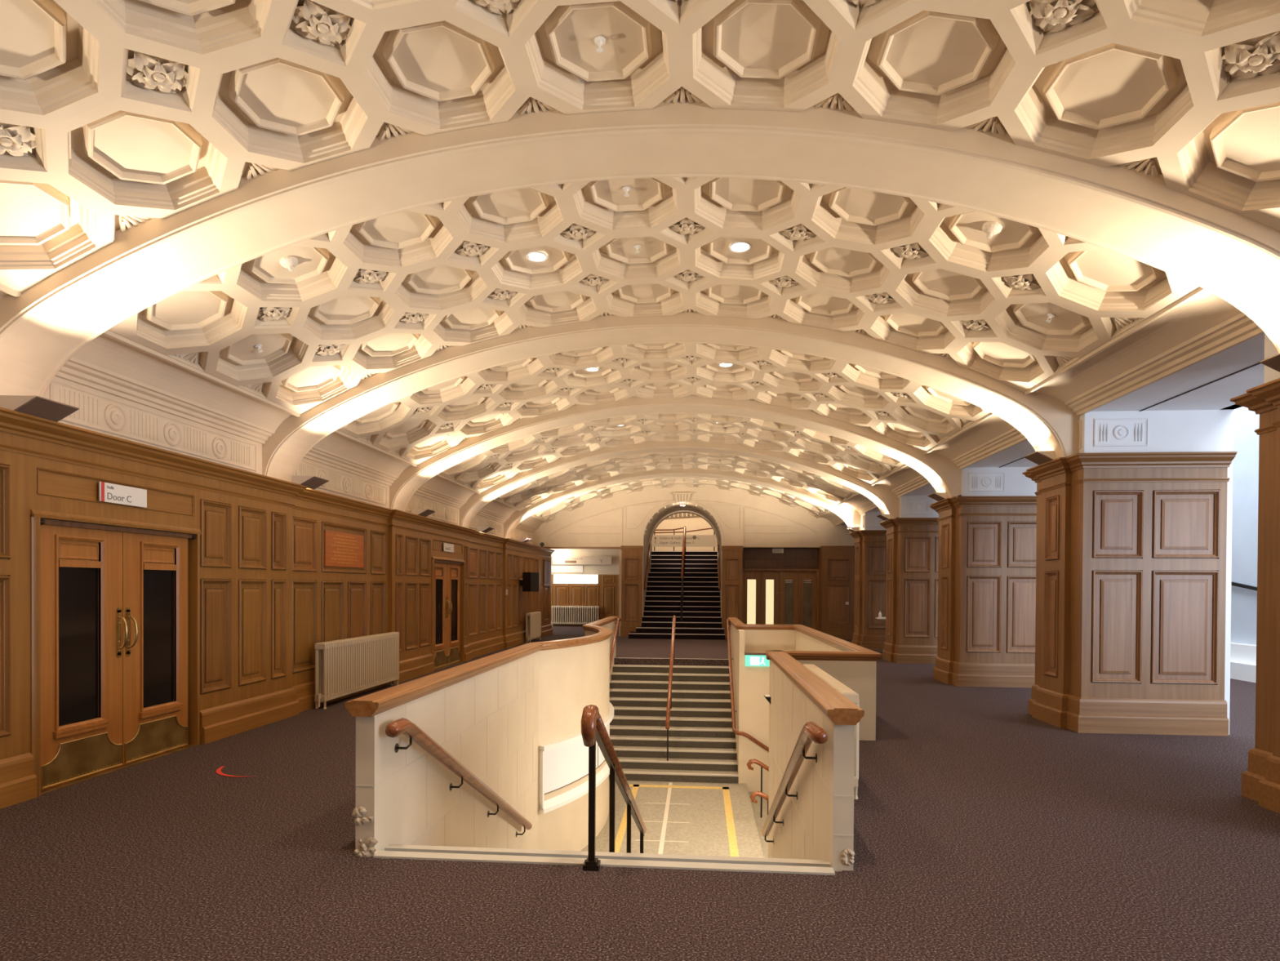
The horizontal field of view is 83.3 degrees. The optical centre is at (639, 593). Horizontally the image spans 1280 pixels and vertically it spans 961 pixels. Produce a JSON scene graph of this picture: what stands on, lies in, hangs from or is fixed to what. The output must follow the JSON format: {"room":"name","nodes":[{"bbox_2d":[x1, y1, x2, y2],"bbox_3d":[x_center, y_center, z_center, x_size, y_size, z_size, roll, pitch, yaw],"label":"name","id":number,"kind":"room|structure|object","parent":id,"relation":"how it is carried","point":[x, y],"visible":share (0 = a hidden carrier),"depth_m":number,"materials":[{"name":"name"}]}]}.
{"room":"theatre foyer","nodes":[
{"label":"theatre foyer","id":0,"kind":"room"},
{"bbox_2d":[0,407,555,759],"bbox_3d":[-4.245,0.061,11.287,0.588,2.830,26.200,0,1,5],"label":"wall","id":1,"kind":"structure","parent":0,"point":[268,595],"depth_m":8.03,"materials":[{"name":"brown wood"}]},
{"bbox_2d":[0,395,79,422],"bbox_3d":[-4.421,-1.354,5.310,0.300,0.130,0.340,0,1,5],"label":"uplight","id":2,"kind":"object","parent":1,"relation":"on","point":[37,406],"visible":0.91,"depth_m":5.22,"materials":[{"name":"brown"}]},
{"bbox_2d":[30,509,202,795],"bbox_3d":[-4.529,0.441,6.302,0.185,2.155,1.820,0,1,5],"label":"door","id":3,"kind":"structure","parent":1,"relation":"in","point":[108,604],"depth_m":6.10,"materials":[{"name":"brown wood"}]},
{"bbox_2d":[98,481,146,507],"bbox_3d":[-4.468,-0.851,6.233,0.016,0.162,0.505,0,1,5],"label":"door sign","id":4,"kind":"object","parent":1,"relation":"attached to","point":[108,492],"visible":1,"depth_m":6.21,"materials":[{"name":"white plastic"}]},
{"bbox_2d":[0,623,552,808],"bbox_3d":[-4.103,1.310,11.286,0.148,0.335,26.200,0,1,5],"label":"baseboard","id":5,"kind":"structure","parent":1,"relation":"attached to","point":[18,780],"depth_m":8.07,"materials":[{"name":"brown wood"}]},
{"bbox_2d":[291,475,328,488],"bbox_3d":[-4.117,-1.385,9.001,0.300,0.130,0.340,0,1,5],"label":"uplight","id":6,"kind":"object","parent":1,"relation":"on","point":[311,482],"visible":0.91,"depth_m":8.86,"materials":[{"name":"brown"}]},
{"bbox_2d":[323,529,364,568],"bbox_3d":[-4.232,-0.623,10.322,0.026,0.485,1.120,0,1,5],"label":"board","id":7,"kind":"object","parent":1,"relation":"attached to","point":[340,548],"visible":1,"depth_m":10.25,"materials":[{"name":"orange"}]},
{"bbox_2d":[411,508,435,516],"bbox_3d":[-3.813,-1.415,12.691,0.300,0.130,0.340,0,1,5],"label":"uplight","id":8,"kind":"object","parent":1,"relation":"on","point":[422,512],"visible":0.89,"depth_m":12.53,"materials":[{"name":"brown"}]},
{"bbox_2d":[431,555,465,671],"bbox_3d":[-3.863,0.374,14.384,0.185,2.155,1.820,0,1,5],"label":"door","id":9,"kind":"structure","parent":1,"relation":"in","point":[446,574],"depth_m":14.38,"materials":[{"name":"brown wood"}]},
{"bbox_2d":[443,542,453,552],"bbox_3d":[-3.802,-0.910,14.323,0.016,0.165,0.560,0,1,5],"label":"door sign","id":10,"kind":"object","parent":1,"relation":"attached to","point":[446,547],"visible":1,"depth_m":14.29,"materials":[{"name":"white"}]},
{"bbox_2d":[476,526,493,533],"bbox_3d":[-3.509,-1.446,16.382,0.300,0.130,0.340,0,1,5],"label":"uplight","id":11,"kind":"object","parent":1,"relation":"on","point":[483,529],"visible":0.95,"depth_m":16.22,"materials":[{"name":"brown"}]},
{"bbox_2d":[518,537,531,542],"bbox_3d":[-3.205,-1.477,20.073,0.300,0.130,0.340,0,1,5],"label":"uplight","id":12,"kind":"object","parent":1,"relation":"on","point":[522,540],"visible":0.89,"depth_m":19.91,"materials":[{"name":"brown"}]},
{"bbox_2d":[519,572,538,591],"bbox_3d":[-3.064,-0.320,20.113,0.525,0.530,0.580,1,1,33],"label":"display screen","id":13,"kind":"object","parent":1,"relation":"attached to","point":[530,581],"visible":1,"depth_m":19.84,"materials":[{"name":"black plastic"}]},
{"bbox_2d":[530,573,538,591],"bbox_3d":[-2.908,-0.317,19.892,0.009,0.490,0.359,1,1,31],"label":"grille","id":14,"kind":"object","parent":13,"relation":"attached to","point":[534,576],"depth_m":19.88,"materials":[{"name":"black plastic"}]},
{"bbox_2d":[542,559,551,586],"bbox_3d":[-3.044,-0.675,23.590,0.036,0.860,1.030,0,1,5],"label":"notice board","id":15,"kind":"object","parent":1,"relation":"attached to","point":[546,563],"visible":1,"depth_m":23.45,"materials":[{"name":"brown wood"}]},
{"bbox_2d":[44,376,533,544],"bbox_3d":[-4.664,-1.826,11.306,0.326,1.200,26.200,0,1,5],"label":"wall","id":16,"kind":"structure","parent":0,"point":[100,411],"depth_m":7.83,"materials":[{"name":"beige paint"}]},
{"bbox_2d":[351,620,616,857],"bbox_3d":[-0.852,2.161,10.386,0.695,2.985,12.374,0,1,5],"label":"wall","id":17,"kind":"structure","parent":0,"point":[495,722],"depth_m":6.56,"materials":[{"name":"beige paint"}]},
{"bbox_2d":[385,717,532,836],"bbox_3d":[-1.357,1.665,6.045,0.131,1.820,3.543,0,1,5],"label":"handrail","id":18,"kind":"object","parent":17,"relation":"attached to","point":[403,726],"visible":1,"depth_m":5.22,"materials":[{"name":"brown wood"}]},
{"bbox_2d":[344,616,617,716],"bbox_3d":[-0.835,0.623,10.357,0.765,0.093,12.405,0,1,5],"label":"cap","id":19,"kind":"object","parent":17,"relation":"on","point":[371,704],"visible":1,"depth_m":5.61,"materials":[{"name":"brown wood"}]},
{"bbox_2d":[538,702,613,813],"bbox_3d":[-0.703,2.204,10.429,0.544,0.800,3.835,0,1,8],"label":"display niche","id":20,"kind":"object","parent":17,"relation":"attached to","point":[563,762],"visible":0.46,"depth_m":9.03,"materials":[{"name":"white"}]},
{"bbox_2d":[609,617,621,670],"bbox_3d":[-0.640,1.498,14.834,0.117,1.879,3.569,0,1,5],"label":"handrail","id":21,"kind":"object","parent":17,"relation":"attached to","point":[618,620],"visible":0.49,"depth_m":15.45,"materials":[{"name":"brown wood"}]},
{"bbox_2d":[550,546,652,626],"bbox_3d":[-3.303,-0.477,29.332,7.600,3.600,0.270,0,1,5],"label":"wall","id":22,"kind":"structure","parent":0,"point":[604,594],"depth_m":29.12,"materials":[{"name":"beige paint"}]},
{"bbox_2d":[551,565,582,572],"bbox_3d":[-2.958,-0.999,29.218,1.300,0.270,0.029,0,1,5],"label":"notice board","id":23,"kind":"object","parent":22,"relation":"attached to","point":[553,568],"visible":1,"depth_m":29.20,"materials":[{"name":"white"}]},
{"bbox_2d":[553,573,598,583],"bbox_3d":[-2.606,-0.581,29.138,1.840,0.380,0.040,0,1,5],"label":"wall light","id":24,"kind":"object","parent":22,"relation":"attached to","point":[557,579],"visible":1,"depth_m":29.12,"materials":[{"name":"white"}]},
{"bbox_2d":[552,555,611,564],"bbox_3d":[-2.337,-1.335,29.112,2.410,0.330,0.155,0,1,5],"label":"direction sign","id":25,"kind":"object","parent":22,"relation":"attached to","point":[591,560],"visible":1,"depth_m":29.04,"materials":[{"name":"beige"}]},
{"bbox_2d":[0,626,1279,960],"bbox_3d":[1.372,1.615,13.447,19.550,0.250,31.400,0,1,5],"label":"floor","id":26,"kind":"structure","parent":0,"point":[985,828],"depth_m":4.08,"materials":[{"name":"carpet"}]},
{"bbox_2d":[216,765,237,776],"bbox_3d":[-3.373,1.523,6.150,0.626,0.001,0.320,0,1,5],"label":"floor sticker","id":27,"kind":"object","parent":26,"relation":"on","point":[219,770],"visible":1,"depth_m":6.11,"materials":[{"name":"red"}]},
{"bbox_2d":[314,631,399,709],"bbox_3d":[-4.038,1.058,10.436,0.170,0.855,2.354,0,1,5],"label":"radiator","id":28,"kind":"object","parent":26,"relation":"on","point":[346,666],"visible":1,"depth_m":10.07,"materials":[{"name":"beige metal"}]},
{"bbox_2d":[525,611,541,643],"bbox_3d":[-3.099,0.973,20.989,0.170,0.850,1.384,0,1,5],"label":"radiator","id":29,"kind":"object","parent":26,"relation":"on","point":[533,620],"visible":0.99,"depth_m":20.67,"materials":[{"name":"beige metal"}]},
{"bbox_2d":[551,605,599,626],"bbox_3d":[-2.627,0.914,29.055,1.984,0.830,0.170,0,1,5],"label":"radiator","id":30,"kind":"object","parent":26,"relation":"on","point":[555,607],"visible":0.87,"depth_m":29.02,"materials":[{"name":"beige metal"}]},
{"bbox_2d":[373,850,835,875],"bbox_3d":[-0.237,1.586,4.164,2.665,0.072,0.085,0,1,5],"label":"strip","id":31,"kind":"object","parent":26,"relation":"attached to","point":[380,854],"visible":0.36,"depth_m":4.15,"materials":[{"name":"beige stone"}]},
{"bbox_2d":[628,551,724,639],"bbox_3d":[1.327,-0.085,24.533,2.980,2.953,4.642,0,1,5],"label":"staircase","id":32,"kind":"structure","parent":26,"relation":"on","point":[701,608],"depth_m":24.24,"materials":[{"name":"black carpet"}]},
{"bbox_2d":[680,525,685,622],"bbox_3d":[1.491,-0.753,24.948,0.100,3.538,4.039,0,1,5],"label":"handrail","id":33,"kind":"object","parent":32,"relation":"on","point":[684,526],"visible":1,"depth_m":24.46,"materials":[{"name":"brown wood"}]},
{"bbox_2d":[803,663,859,799],"bbox_3d":[1.674,1.148,6.449,0.170,0.810,2.084,0,1,5],"label":"radiator","id":34,"kind":"object","parent":26,"relation":"on","point":[853,696],"visible":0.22,"depth_m":5.46,"materials":[{"name":"beige metal"}]},
{"bbox_2d":[848,511,886,649],"bbox_3d":[6.586,-0.332,19.273,1.778,3.600,1.376,0,1,5],"label":"pier","id":35,"kind":"object","parent":26,"relation":"on","point":[870,542],"visible":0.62,"depth_m":18.76,"materials":[{"name":"brown wood"}]},
{"bbox_2d":[845,527,859,532],"bbox_3d":[5.678,-1.697,19.236,0.300,0.130,0.340,0,1,5],"label":"uplight","id":36,"kind":"object","parent":35,"relation":"on","point":[851,529],"visible":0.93,"depth_m":19.07,"materials":[{"name":"brown"}]},
{"bbox_2d":[879,495,938,663],"bbox_3d":[6.313,-0.304,15.954,1.778,3.600,1.376,0,1,5],"label":"pier","id":37,"kind":"object","parent":26,"relation":"on","point":[913,536],"visible":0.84,"depth_m":15.43,"materials":[{"name":"brown wood"}]},
{"bbox_2d":[876,514,890,520],"bbox_3d":[5.399,-1.669,15.847,0.300,0.130,0.340,0,1,5],"label":"uplight","id":38,"kind":"object","parent":37,"relation":"on","point":[885,517],"visible":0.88,"depth_m":15.70,"materials":[{"name":"brown"}]},
{"bbox_2d":[928,466,1036,687],"bbox_3d":[6.016,-0.274,12.346,1.778,3.600,1.376,0,1,5],"label":"pier","id":39,"kind":"object","parent":26,"relation":"on","point":[988,531],"visible":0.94,"depth_m":11.81,"materials":[{"name":"brown wood"}]},
{"bbox_2d":[927,492,947,501],"bbox_3d":[5.104,-1.639,12.269,0.300,0.130,0.340,0,1,5],"label":"uplight","id":40,"kind":"object","parent":39,"relation":"on","point":[938,496],"visible":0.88,"depth_m":12.13,"materials":[{"name":"brown"}]},
{"bbox_2d":[1022,409,1237,736],"bbox_3d":[5.705,-0.243,8.579,1.778,3.600,1.376,0,1,5],"label":"pier","id":41,"kind":"object","parent":26,"relation":"on","point":[1134,544],"visible":1,"depth_m":8.03,"materials":[{"name":"brown wood"}]},
{"bbox_2d":[1023,450,1057,464],"bbox_3d":[4.800,-1.608,8.572,0.300,0.130,0.340,0,1,5],"label":"uplight","id":42,"kind":"object","parent":41,"relation":"on","point":[1039,457],"visible":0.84,"depth_m":8.47,"materials":[{"name":"brown"}]},
{"bbox_2d":[1230,660,1256,682],"bbox_3d":[10.927,1.397,13.160,0.360,0.300,10.000,0,1,5],"label":"ledge","id":43,"kind":"object","parent":26,"relation":"on","point":[1242,671],"visible":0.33,"depth_m":12.80,"materials":[{"name":"white"}]},
{"bbox_2d":[1230,642,1256,664],"bbox_3d":[11.019,1.087,13.150,0.180,0.320,10.000,0,1,5],"label":"ledge","id":44,"kind":"object","parent":43,"relation":"on","point":[1240,652],"visible":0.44,"depth_m":13.04,"materials":[{"name":"white"}]},
{"bbox_2d":[1230,333,1279,813],"bbox_3d":[5.405,-0.213,4.931,1.778,3.600,1.376,0,1,5],"label":"pier","id":45,"kind":"object","parent":26,"relation":"on","point":[1260,783],"visible":1,"depth_m":5.43,"materials":[{"name":"brown wood"}]},
{"bbox_2d":[1259,353,1279,372],"bbox_3d":[4.496,-1.577,4.885,0.300,0.130,0.340,0,1,5],"label":"uplight","id":46,"kind":"object","parent":45,"relation":"on","point":[1273,362],"visible":1,"depth_m":5.01,"materials":[{"name":"brown"}]},
{"bbox_2d":[0,0,1279,297],"bbox_3d":[-0.284,-2.611,3.351,9.750,1.639,3.214,0,1,5],"label":"ceiling","id":47,"kind":"structure","parent":0,"point":[115,114],"depth_m":4.32,"materials":[{"name":"beige paint"}]},
{"bbox_2d":[594,35,605,53],"bbox_3d":[-0.247,-3.365,4.419,0.070,0.065,0.070,0,1,5],"label":"sprinkler","id":48,"kind":"object","parent":47,"relation":"attached to","point":[598,40],"visible":1,"depth_m":4.41,"materials":[{"name":"white metal"}]},
{"bbox_2d":[0,97,1279,397],"bbox_3d":[-0.203,-2.212,5.206,10.760,2.272,0.610,0,1,5],"label":"rib","id":49,"kind":"object","parent":47,"relation":"attached to","point":[1234,257],"visible":0.96,"depth_m":5.09,"materials":[{"name":"beige paint"}]},
{"bbox_2d":[55,177,1264,444],"bbox_3d":[0.019,-2.642,7.042,9.750,1.639,3.214,0,1,5],"label":"ceiling","id":50,"kind":"structure","parent":0,"point":[387,293],"depth_m":6.80,"materials":[{"name":"beige paint"}]},
{"bbox_2d":[254,343,262,352],"bbox_3d":[-3.924,-2.524,7.411,0.078,0.081,0.070,0,1,5],"label":"sprinkler","id":51,"kind":"object","parent":50,"relation":"attached to","point":[258,346],"visible":1,"depth_m":7.40,"materials":[{"name":"white"}]},
{"bbox_2d":[279,256,297,271],"bbox_3d":[-3.074,-2.880,6.305,0.149,0.111,0.150,0,1,5],"label":"smoke detector","id":52,"kind":"object","parent":50,"relation":"attached to","point":[290,263],"visible":1,"depth_m":6.27,"materials":[{"name":"beige plastic"}]},
{"bbox_2d":[525,250,547,262],"bbox_3d":[-1.029,-3.354,7.166,0.220,0.018,0.220,0,1,5],"label":"recessed light","id":53,"kind":"object","parent":50,"relation":"in","point":[535,255],"visible":1,"depth_m":7.17,"materials":[{"name":"white glass"}]},
{"bbox_2d":[622,185,631,196],"bbox_3d":[-0.112,-3.379,6.057,0.070,0.065,0.070,0,1,5],"label":"sprinkler","id":54,"kind":"object","parent":50,"relation":"attached to","point":[626,188],"visible":1,"depth_m":6.04,"materials":[{"name":"white metal"}]},
{"bbox_2d":[262,309,1079,482],"bbox_3d":[0.101,-2.243,8.897,10.760,2.272,0.610,0,1,5],"label":"rib","id":55,"kind":"object","parent":50,"relation":"attached to","point":[1045,420],"visible":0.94,"depth_m":8.75,"materials":[{"name":"beige paint"}]},
{"bbox_2d":[728,240,751,253],"bbox_3d":[0.974,-3.371,7.001,0.220,0.018,0.220,0,1,5],"label":"recessed light","id":56,"kind":"object","parent":50,"relation":"in","point":[739,246],"visible":1,"depth_m":7.00,"materials":[{"name":"white glass"}]},
{"bbox_2d":[982,221,1002,238],"bbox_3d":[2.844,-2.931,5.817,0.149,0.111,0.150,0,1,5],"label":"smoke detector","id":57,"kind":"object","parent":50,"relation":"attached to","point":[990,228],"visible":1,"depth_m":5.78,"materials":[{"name":"beige plastic"}]},
{"bbox_2d":[1045,313,1055,322],"bbox_3d":[3.859,-2.591,6.770,0.078,0.081,0.070,0,1,5],"label":"sprinkler","id":58,"kind":"object","parent":50,"relation":"attached to","point":[1050,315],"visible":1,"depth_m":6.76,"materials":[{"name":"white metal"}]},
{"bbox_2d":[303,342,1026,485],"bbox_3d":[0.323,-2.672,10.733,9.750,1.639,3.214,0,1,5],"label":"ceiling","id":59,"kind":"structure","parent":0,"point":[378,446],"depth_m":10.84,"materials":[{"name":"beige paint"}]},
{"bbox_2d":[585,367,599,371],"bbox_3d":[-0.725,-3.385,10.857,0.220,0.018,0.220,0,1,5],"label":"recessed light","id":60,"kind":"object","parent":59,"relation":"in","point":[593,369],"visible":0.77,"depth_m":10.87,"materials":[{"name":"white"}]},
{"bbox_2d":[389,394,961,511],"bbox_3d":[0.405,-2.273,12.588,10.760,2.272,0.610,0,1,5],"label":"rib","id":61,"kind":"object","parent":59,"relation":"attached to","point":[944,476],"visible":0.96,"depth_m":12.42,"materials":[{"name":"beige paint"}]},
{"bbox_2d":[718,363,733,367],"bbox_3d":[1.278,-3.402,10.692,0.220,0.018,0.220,0,1,5],"label":"recessed light","id":62,"kind":"object","parent":59,"relation":"in","point":[723,365],"visible":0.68,"depth_m":10.73,"materials":[{"name":"white"}]},
{"bbox_2d":[413,413,930,508],"bbox_3d":[0.627,-2.703,14.424,9.750,1.639,3.214,0,1,5],"label":"ceiling","id":63,"kind":"structure","parent":0,"point":[454,486],"depth_m":14.71,"materials":[{"name":"beige paint"}]},
{"bbox_2d":[459,440,899,528],"bbox_3d":[0.709,-2.304,16.279,10.760,2.272,0.610,0,1,5],"label":"rib","id":64,"kind":"object","parent":63,"relation":"attached to","point":[886,500],"visible":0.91,"depth_m":16.10,"materials":[{"name":"beige paint"}]},
{"bbox_2d":[580,779,764,857],"bbox_3d":[0.040,3.485,10.210,3.250,0.252,5.300,0,1,5],"label":"floor","id":65,"kind":"structure","parent":0,"point":[677,820],"depth_m":10.57,"materials":[{"name":"grey stone"}]},
{"bbox_2d":[384,844,830,866],"bbox_3d":[-0.094,2.521,5.980,2.665,1.953,3.402,0,1,5],"label":"staircase","id":66,"kind":"structure","parent":65,"relation":"on","point":[395,847],"depth_m":4.29,"materials":[{"name":"grey stone"}]},
{"bbox_2d":[581,704,646,871],"bbox_3d":[-0.126,1.999,5.946,0.090,2.796,4.077,0,1,5],"label":"handrail","id":67,"kind":"object","parent":65,"relation":"on","point":[593,729],"visible":0.94,"depth_m":4.43,"materials":[{"name":"brown metal"}]},
{"bbox_2d":[608,657,738,783],"bbox_3d":[0.579,2.450,14.484,2.610,1.953,3.427,0,1,5],"label":"staircase","id":68,"kind":"structure","parent":65,"relation":"on","point":[702,741],"depth_m":14.16,"materials":[{"name":"grey stone"}]},
{"bbox_2d":[665,615,675,760],"bbox_3d":[0.635,1.811,14.629,0.072,2.609,3.388,0,1,5],"label":"handrail","id":69,"kind":"object","parent":68,"relation":"on","point":[672,650],"visible":1,"depth_m":14.12,"materials":[{"name":"brown wood"}]},
{"bbox_2d":[614,784,738,857],"bbox_3d":[0.488,3.361,10.273,1.730,0.003,4.500,0,1,5],"label":"tape","id":70,"kind":"object","parent":65,"relation":"on","point":[733,846],"visible":0.69,"depth_m":10.75,"materials":[{"name":"yellow plastic"}]},
{"bbox_2d":[748,791,768,857],"bbox_3d":[2.843,3.935,10.164,2.350,0.832,4.860,0,1,5],"label":"wall","id":71,"kind":"structure","parent":65,"relation":"attached to","point":[760,821],"depth_m":11.26,"materials":[{"name":"beige paint"}]},
{"bbox_2d":[746,758,768,817],"bbox_3d":[2.395,3.050,11.217,1.457,0.915,0.072,0,1,5],"label":"handrail","id":72,"kind":"object","parent":71,"relation":"on","point":[750,762],"visible":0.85,"depth_m":11.24,"materials":[{"name":"brown wood"}]},
{"bbox_2d":[750,791,768,814],"bbox_3d":[2.328,3.312,10.422,1.457,0.867,0.072,0,1,5],"label":"handrail","id":73,"kind":"object","parent":71,"relation":"on","point":[759,793],"visible":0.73,"depth_m":10.45,"materials":[{"name":"brown wood"}]},
{"bbox_2d":[475,452,877,523],"bbox_3d":[0.931,-2.734,18.115,9.750,1.639,3.214,0,1,5],"label":"ceiling","id":74,"kind":"structure","parent":0,"point":[500,508],"depth_m":18.51,"materials":[{"name":"beige paint"}]},
{"bbox_2d":[503,467,861,538],"bbox_3d":[1.012,-2.335,19.970,10.760,2.272,0.610,0,1,5],"label":"rib","id":75,"kind":"object","parent":74,"relation":"attached to","point":[852,518],"visible":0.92,"depth_m":19.79,"materials":[{"name":"beige paint"}]},
{"bbox_2d":[515,476,844,533],"bbox_3d":[1.234,-2.764,21.797,9.750,1.639,3.195,0,1,5],"label":"ceiling","id":76,"kind":"structure","parent":0,"point":[531,523],"depth_m":22.18,"materials":[{"name":"beige paint"}]},
{"bbox_2d":[643,502,721,610],"bbox_3d":[1.478,-0.786,24.666,2.510,4.355,2.780,0,1,5],"label":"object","id":77,"kind":"structure","parent":0,"point":[670,509],"depth_m":24.65,"materials":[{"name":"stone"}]},
{"bbox_2d":[644,538,652,589],"bbox_3d":[0.287,-1.211,25.002,0.088,2.134,3.334,0,1,5],"label":"handrail","id":78,"kind":"object","parent":77,"relation":"attached to","point":[650,545],"visible":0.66,"depth_m":24.49,"materials":[{"name":"brown wood"}]},
{"bbox_2d":[716,540,720,590],"bbox_3d":[2.713,-1.195,24.802,0.088,2.134,3.334,0,1,5],"label":"handrail","id":79,"kind":"object","parent":77,"relation":"attached to","point":[717,545],"visible":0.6,"depth_m":24.31,"materials":[{"name":"brown wood"}]},
{"bbox_2d":[652,512,717,551],"bbox_3d":[2.267,-3.517,28.983,4.680,4.250,6.000,0,1,5],"label":"wall","id":80,"kind":"structure","parent":0,"point":[691,522],"depth_m":31.71,"materials":[{"name":"beige paint"}]},
{"bbox_2d":[651,534,715,546],"bbox_3d":[1.643,-1.968,26.943,2.410,0.440,0.035,0,1,5],"label":"sign","id":81,"kind":"object","parent":80,"relation":"attached to","point":[658,540],"visible":0.98,"depth_m":26.93,"materials":[{"name":"beige"}]},
{"bbox_2d":[533,484,854,635],"bbox_3d":[2.141,-1.094,23.375,11.320,5.000,0.540,0,1,5],"label":"wall","id":82,"kind":"structure","parent":0,"point":[744,519],"depth_m":23.18,"materials":[{"name":"beige paint"}]},
{"bbox_2d":[543,546,621,548],"bbox_3d":[-2.046,-1.488,23.495,2.950,0.060,0.080,0,1,5],"label":"trim","id":83,"kind":"structure","parent":82,"relation":"attached to","point":[544,547],"depth_m":23.44,"materials":[{"name":"brown wood"}]},
{"bbox_2d":[620,545,643,636],"bbox_3d":[-0.250,-0.072,23.415,0.700,2.930,0.570,0,1,5],"label":"pilaster","id":84,"kind":"object","parent":82,"relation":"attached to","point":[631,555],"visible":0.94,"depth_m":23.16,"materials":[{"name":"brown wood"}]},
{"bbox_2d":[721,545,742,637],"bbox_3d":[2.949,-0.052,23.151,0.680,2.930,0.570,0,1,5],"label":"pilaster","id":85,"kind":"object","parent":82,"relation":"attached to","point":[731,556],"visible":0.77,"depth_m":22.89,"materials":[{"name":"brown wood"}]},
{"bbox_2d":[742,547,818,631],"bbox_3d":[4.571,-0.056,23.474,2.540,2.950,0.260,0,1,5],"label":"door","id":86,"kind":"structure","parent":82,"relation":"in","point":[791,571],"depth_m":23.46,"materials":[{"name":"brown wood"}]},
{"bbox_2d":[772,548,783,552],"bbox_3d":[4.483,-1.390,23.396,0.360,0.150,0.038,0,1,5],"label":"door sign","id":87,"kind":"object","parent":86,"relation":"attached to","point":[774,550],"visible":1,"depth_m":23.38,"materials":[{"name":"white"}]},
{"bbox_2d":[818,545,854,639],"bbox_3d":[6.241,-0.031,22.855,1.050,2.930,0.620,0,1,5],"label":"door","id":88,"kind":"structure","parent":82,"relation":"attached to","point":[836,563],"depth_m":22.57,"materials":[{"name":"brown wood"}]},
{"bbox_2d":[730,622,744,783],"bbox_3d":[1.938,2.141,14.513,0.090,2.985,3.690,0,1,5],"label":"wall","id":89,"kind":"structure","parent":0,"point":[737,636],"depth_m":12.69,"materials":[{"name":"beige paint"}]},
{"bbox_2d":[725,618,768,751],"bbox_3d":[2.442,1.876,14.434,1.310,2.596,3.866,0,1,5],"label":"handrail","id":90,"kind":"object","parent":89,"relation":"attached to","point":[731,687],"visible":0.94,"depth_m":13.56,"materials":[{"name":"brown wood"}]},
{"bbox_2d":[728,617,881,661],"bbox_3d":[2.263,0.626,11.959,1.252,0.093,8.802,0,1,5],"label":"cap","id":91,"kind":"object","parent":89,"relation":"on","point":[850,651],"visible":0.96,"depth_m":8.03,"materials":[{"name":"brown wood"}]},
{"bbox_2d":[742,629,795,795],"bbox_3d":[2.397,2.157,12.953,1.080,2.985,0.695,0,1,5],"label":"wall","id":92,"kind":"structure","parent":0,"point":[757,642],"depth_m":12.66,"materials":[{"name":"beige paint"}]},
{"bbox_2d":[745,655,769,666],"bbox_3d":[2.059,1.181,12.618,0.420,0.190,0.041,0,1,5],"label":"exit sign","id":93,"kind":"object","parent":92,"relation":"attached to","point":[750,660],"visible":0.98,"depth_m":12.60,"materials":[{"name":"teal plastic"}]},
{"bbox_2d":[760,570,798,623],"bbox_3d":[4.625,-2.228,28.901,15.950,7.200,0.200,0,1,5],"label":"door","id":94,"kind":"structure","parent":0,"point":[761,571],"depth_m":28.75,"materials":[{"name":"brown wood"}]},
{"bbox_2d":[768,659,854,871],"bbox_3d":[1.303,2.213,5.930,0.126,2.985,3.723,0,1,5],"label":"wall","id":95,"kind":"structure","parent":0,"point":[819,824],"depth_m":4.92,"materials":[{"name":"beige paint"}]},
{"bbox_2d":[760,721,827,844],"bbox_3d":[1.162,1.651,5.712,0.136,1.796,3.312,0,1,5],"label":"handrail","id":96,"kind":"object","parent":95,"relation":"attached to","point":[811,731],"visible":1,"depth_m":5.02,"materials":[{"name":"brown wood"}]},
{"bbox_2d":[765,649,864,724],"bbox_3d":[1.306,0.674,5.891,0.205,0.093,3.735,0,1,5],"label":"cap","id":97,"kind":"object","parent":95,"relation":"on","point":[837,707],"visible":0.88,"depth_m":4.70,"materials":[{"name":"brown wood"}]},
{"bbox_2d":[795,630,840,650],"bbox_3d":[2.657,2.180,10.483,0.115,2.985,5.575,0,1,5],"label":"wall","id":98,"kind":"structure","parent":0,"point":[803,642],"depth_m":11.49,"materials":[{"name":"beige paint"}]},
{"bbox_2d":[768,660,876,839],"bbox_3d":[1.937,2.201,7.706,1.095,2.985,0.160,0,1,5],"label":"wall","id":99,"kind":"structure","parent":0,"point":[860,677],"depth_m":7.58,"materials":[{"name":"beige paint"}]},
{"bbox_2d":[839,333,1264,524],"bbox_3d":[6.178,-2.201,13.019,1.590,0.256,31.400,0,1,5],"label":"ceiling","id":100,"kind":"structure","parent":0,"point":[1211,383],"depth_m":7.21,"materials":[{"name":"white paint"}]},
{"bbox_2d":[1231,406,1259,644],"bbox_3d":[11.184,-1.947,12.609,0.200,7.000,31.400,0,1,5],"label":"wall","id":101,"kind":"structure","parent":0,"point":[1246,440],"depth_m":13.25,"materials":[{"name":"paint"}]},
{"bbox_2d":[1231,581,1257,591],"bbox_3d":[11.107,-0.217,13.633,0.100,1.040,6.000,0,1,5],"label":"handrail","id":102,"kind":"object","parent":101,"relation":"attached to","point":[1234,584],"visible":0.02,"depth_m":13.12,"materials":[{"name":"black metal"}]},
{"bbox_3d":[2.282,-1.495,29.325,4.280,0.200,5.150,0,1,5],"label":"floor","id":103,"kind":"structure","parent":0,"visible":0},
{"bbox_2d":[653,527,715,551],"bbox_3d":[1.630,-2.042,27.137,2.474,0.924,0.090,0,1,5],"label":"balustrade","id":104,"kind":"object","parent":103,"relation":"on","point":[673,531],"visible":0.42,"depth_m":27.15,"materials":[{"name":"brown wood"}]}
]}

